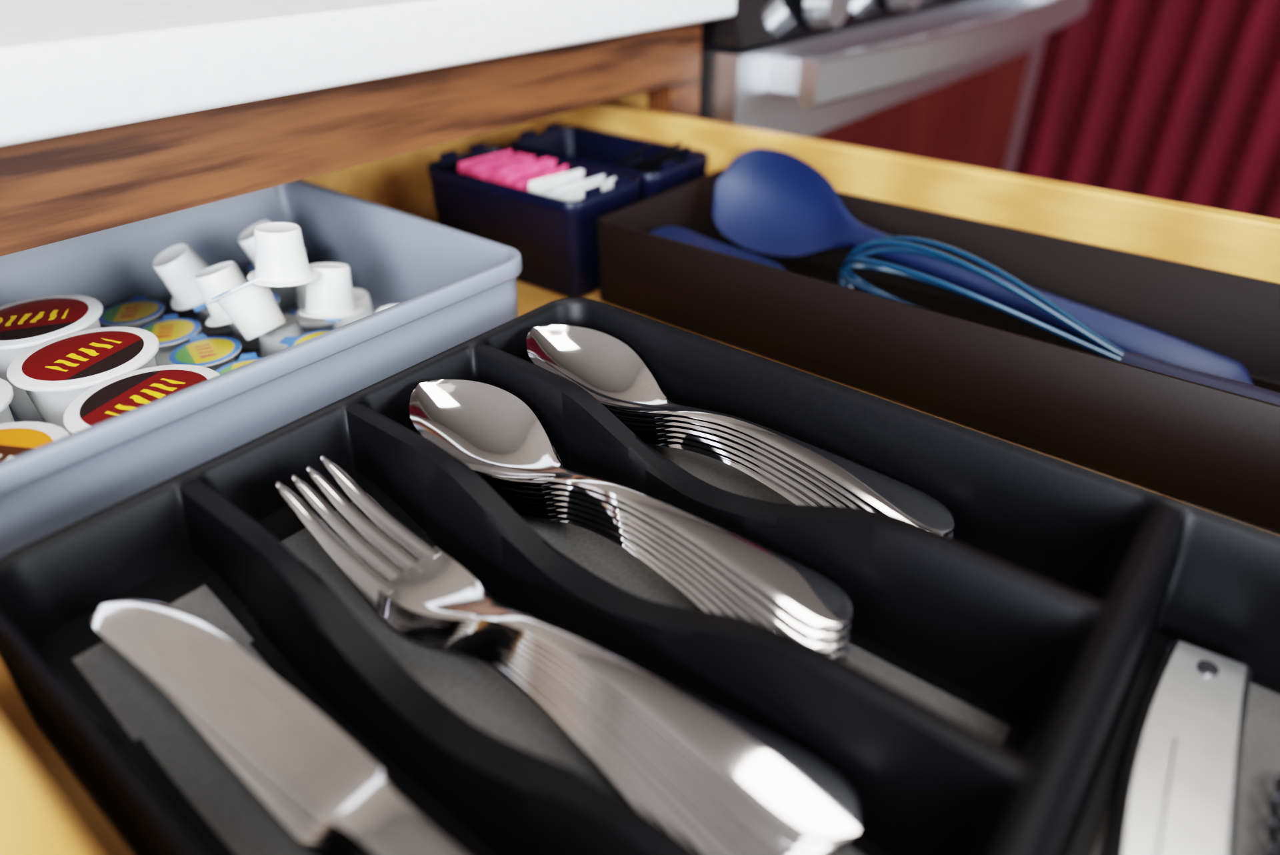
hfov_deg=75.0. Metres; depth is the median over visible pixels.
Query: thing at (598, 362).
tablespoon
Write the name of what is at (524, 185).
packet
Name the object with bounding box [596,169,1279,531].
tray
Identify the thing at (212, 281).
cup
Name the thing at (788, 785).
fork
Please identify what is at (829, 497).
tablespoon
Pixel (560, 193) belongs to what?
packet
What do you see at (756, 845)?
fork
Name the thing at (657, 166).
coffee stirrer
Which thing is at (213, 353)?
cup
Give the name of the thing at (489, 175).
packet
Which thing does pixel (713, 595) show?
teaspoon
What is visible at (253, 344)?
cup
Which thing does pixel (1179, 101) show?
curtain
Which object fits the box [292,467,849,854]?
fork
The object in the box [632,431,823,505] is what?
tablespoon
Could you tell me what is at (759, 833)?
fork
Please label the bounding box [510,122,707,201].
storage bin
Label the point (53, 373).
pod
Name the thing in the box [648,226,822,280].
spatula
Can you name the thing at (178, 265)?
cup
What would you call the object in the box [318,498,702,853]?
fork
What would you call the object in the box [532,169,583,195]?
packet
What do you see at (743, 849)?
fork
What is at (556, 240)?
storage bin
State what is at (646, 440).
tablespoon
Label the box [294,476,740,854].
fork
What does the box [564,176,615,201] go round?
packet
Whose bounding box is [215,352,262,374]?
cup
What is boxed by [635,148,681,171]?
coffee stirrer
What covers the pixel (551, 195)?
packet
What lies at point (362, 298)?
cup
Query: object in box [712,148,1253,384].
spoon
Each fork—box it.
[276,456,859,847]
[291,490,841,854]
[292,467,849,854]
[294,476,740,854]
[298,477,758,854]
[306,483,779,854]
[314,500,661,823]
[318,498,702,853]
[322,504,721,854]
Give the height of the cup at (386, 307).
0.023 m
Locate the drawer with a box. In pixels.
[0,102,1279,854]
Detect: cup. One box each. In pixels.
[98,295,165,327]
[140,313,201,365]
[152,243,209,311]
[168,333,241,370]
[194,261,247,326]
[196,307,233,333]
[206,292,279,349]
[207,277,285,340]
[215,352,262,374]
[238,220,305,265]
[247,222,319,286]
[248,262,297,307]
[258,313,303,357]
[279,328,332,347]
[288,283,333,327]
[297,262,364,321]
[332,288,373,329]
[375,304,396,312]
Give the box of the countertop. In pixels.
[0,0,735,147]
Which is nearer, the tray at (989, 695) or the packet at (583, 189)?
the tray at (989, 695)
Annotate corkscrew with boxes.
[1107,640,1279,854]
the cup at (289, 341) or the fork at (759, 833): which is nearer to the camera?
the fork at (759, 833)
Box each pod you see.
[0,294,103,421]
[0,378,14,423]
[0,421,69,461]
[6,326,159,433]
[63,364,219,433]
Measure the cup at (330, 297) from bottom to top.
0.028 m
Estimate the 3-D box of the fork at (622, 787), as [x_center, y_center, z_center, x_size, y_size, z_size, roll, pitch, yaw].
[-0.039,0.068,0.244,0.196,0.022,0.024,27,42,33]
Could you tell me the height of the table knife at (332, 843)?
0.019 m
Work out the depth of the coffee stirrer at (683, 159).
0.56 m
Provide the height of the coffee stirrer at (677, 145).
0.061 m
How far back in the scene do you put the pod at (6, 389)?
0.31 m
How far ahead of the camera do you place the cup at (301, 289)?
0.46 m
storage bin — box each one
[427,142,639,297]
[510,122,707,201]
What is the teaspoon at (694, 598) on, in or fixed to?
in the tray at (989, 695)
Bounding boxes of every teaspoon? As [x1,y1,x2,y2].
[409,379,853,629]
[421,430,850,651]
[472,426,851,640]
[487,444,849,657]
[492,445,849,661]
[499,442,847,662]
[506,445,729,615]
[513,448,714,612]
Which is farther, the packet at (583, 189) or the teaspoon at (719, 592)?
the packet at (583, 189)
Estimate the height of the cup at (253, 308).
0.031 m
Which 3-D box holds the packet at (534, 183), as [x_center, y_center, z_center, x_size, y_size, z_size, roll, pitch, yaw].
[-0.057,-0.131,0.521,0.017,0.058,0.047,24,40,33]
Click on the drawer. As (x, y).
(45, 809)
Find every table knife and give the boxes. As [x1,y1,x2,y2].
[91,598,473,854]
[143,670,357,854]
[172,699,336,854]
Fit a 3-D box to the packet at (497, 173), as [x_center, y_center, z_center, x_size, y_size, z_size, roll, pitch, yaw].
[-0.080,-0.142,0.538,0.018,0.058,0.045,23,39,32]
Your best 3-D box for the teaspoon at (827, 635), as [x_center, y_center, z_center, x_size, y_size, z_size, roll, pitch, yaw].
[-0.014,0.025,0.283,0.179,0.025,0.043,25,40,33]
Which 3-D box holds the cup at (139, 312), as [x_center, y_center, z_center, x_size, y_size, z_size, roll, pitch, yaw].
[-0.257,-0.050,0.428,0.031,0.023,0.032,15,36,22]
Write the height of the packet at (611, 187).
0.057 m
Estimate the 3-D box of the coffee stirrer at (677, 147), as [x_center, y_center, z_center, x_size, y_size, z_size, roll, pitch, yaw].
[-0.013,-0.174,0.578,0.004,0.058,0.104,-28,42,-36]
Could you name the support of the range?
on the floor
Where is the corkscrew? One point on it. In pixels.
(1177, 793)
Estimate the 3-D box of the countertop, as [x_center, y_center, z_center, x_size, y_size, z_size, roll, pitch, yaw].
[-0.847,0.004,0.011,0.642,0.130,2.108,23,40,32]
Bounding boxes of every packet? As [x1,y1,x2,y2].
[458,149,511,175]
[469,152,521,176]
[474,154,528,178]
[480,154,534,182]
[494,171,499,183]
[498,156,549,185]
[505,158,555,187]
[516,164,567,191]
[528,168,581,192]
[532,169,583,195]
[546,192,554,197]
[553,174,604,200]
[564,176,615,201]
[568,178,615,195]
[580,184,613,199]
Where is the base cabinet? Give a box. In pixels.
[0,21,701,255]
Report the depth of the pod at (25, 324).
0.36 m
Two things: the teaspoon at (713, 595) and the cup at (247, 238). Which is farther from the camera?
the cup at (247, 238)
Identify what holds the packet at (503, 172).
in the storage bin at (556, 240)
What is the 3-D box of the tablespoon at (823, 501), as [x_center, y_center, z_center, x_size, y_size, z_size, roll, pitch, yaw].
[0.028,0.007,0.323,0.186,0.026,0.045,27,41,35]
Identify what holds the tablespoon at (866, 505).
in the tray at (989, 695)
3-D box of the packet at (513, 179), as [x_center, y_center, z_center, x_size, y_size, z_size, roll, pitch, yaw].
[-0.071,-0.138,0.531,0.013,0.059,0.044,22,39,31]
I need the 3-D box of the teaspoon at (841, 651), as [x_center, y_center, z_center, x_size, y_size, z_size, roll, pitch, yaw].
[-0.013,0.030,0.284,0.179,0.025,0.043,26,41,35]
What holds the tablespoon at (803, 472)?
in the tray at (989, 695)
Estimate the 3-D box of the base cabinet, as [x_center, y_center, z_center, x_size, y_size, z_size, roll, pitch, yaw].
[-0.834,0.436,0.275,0.670,0.884,2.105,23,40,32]
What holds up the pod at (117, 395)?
in the tray at (449, 287)
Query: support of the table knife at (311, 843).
in the tray at (989, 695)
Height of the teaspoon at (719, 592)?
0.025 m
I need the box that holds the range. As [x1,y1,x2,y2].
[698,0,1089,173]
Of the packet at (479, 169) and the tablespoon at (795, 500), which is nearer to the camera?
the tablespoon at (795, 500)
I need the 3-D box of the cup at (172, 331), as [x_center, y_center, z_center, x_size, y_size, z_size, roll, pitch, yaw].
[-0.229,-0.037,0.409,0.031,0.023,0.032,12,35,18]
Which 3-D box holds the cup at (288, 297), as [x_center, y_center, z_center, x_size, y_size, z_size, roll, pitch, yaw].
[-0.207,-0.083,0.480,0.032,0.023,0.031,6,33,9]
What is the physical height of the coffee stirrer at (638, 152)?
0.067 m
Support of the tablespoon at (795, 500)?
in the tray at (989, 695)
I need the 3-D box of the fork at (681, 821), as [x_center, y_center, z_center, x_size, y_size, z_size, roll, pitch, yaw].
[-0.037,0.065,0.241,0.196,0.022,0.024,25,41,32]
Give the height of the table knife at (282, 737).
0.019 m
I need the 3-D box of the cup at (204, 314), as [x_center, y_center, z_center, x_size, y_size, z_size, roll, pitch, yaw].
[-0.232,-0.068,0.457,0.032,0.023,0.031,7,33,12]
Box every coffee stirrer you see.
[614,143,651,166]
[622,157,641,167]
[628,142,681,169]
[632,146,677,170]
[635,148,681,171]
[638,146,689,171]
[640,156,679,172]
[649,158,685,172]
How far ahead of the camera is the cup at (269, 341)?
0.41 m
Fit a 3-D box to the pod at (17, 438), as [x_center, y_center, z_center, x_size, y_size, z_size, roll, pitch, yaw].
[-0.213,0.031,0.280,0.053,0.047,0.053,5,33,8]
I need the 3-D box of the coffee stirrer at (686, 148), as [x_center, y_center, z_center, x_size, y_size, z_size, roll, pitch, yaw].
[-0.009,-0.176,0.583,0.105,0.057,0.004,23,39,32]
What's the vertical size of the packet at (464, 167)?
0.059 m
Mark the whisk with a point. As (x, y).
(847, 278)
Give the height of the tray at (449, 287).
0.063 m
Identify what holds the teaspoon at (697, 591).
in the tray at (989, 695)
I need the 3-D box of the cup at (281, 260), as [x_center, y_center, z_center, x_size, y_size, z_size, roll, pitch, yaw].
[-0.164,-0.079,0.378,0.031,0.026,0.032,-26,41,-35]
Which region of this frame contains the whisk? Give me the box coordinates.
[838,235,1279,405]
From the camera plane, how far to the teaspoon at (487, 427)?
0.30 m
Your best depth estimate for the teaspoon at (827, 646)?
0.26 m
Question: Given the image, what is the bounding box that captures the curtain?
[1013,0,1279,219]
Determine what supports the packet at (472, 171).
in the storage bin at (556, 240)
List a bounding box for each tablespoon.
[526,324,953,534]
[534,363,953,537]
[612,412,864,508]
[618,418,850,507]
[626,425,835,505]
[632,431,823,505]
[639,437,811,505]
[644,442,807,505]
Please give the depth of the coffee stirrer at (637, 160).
0.52 m
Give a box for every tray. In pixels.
[0,179,522,559]
[0,297,1279,854]
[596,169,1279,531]

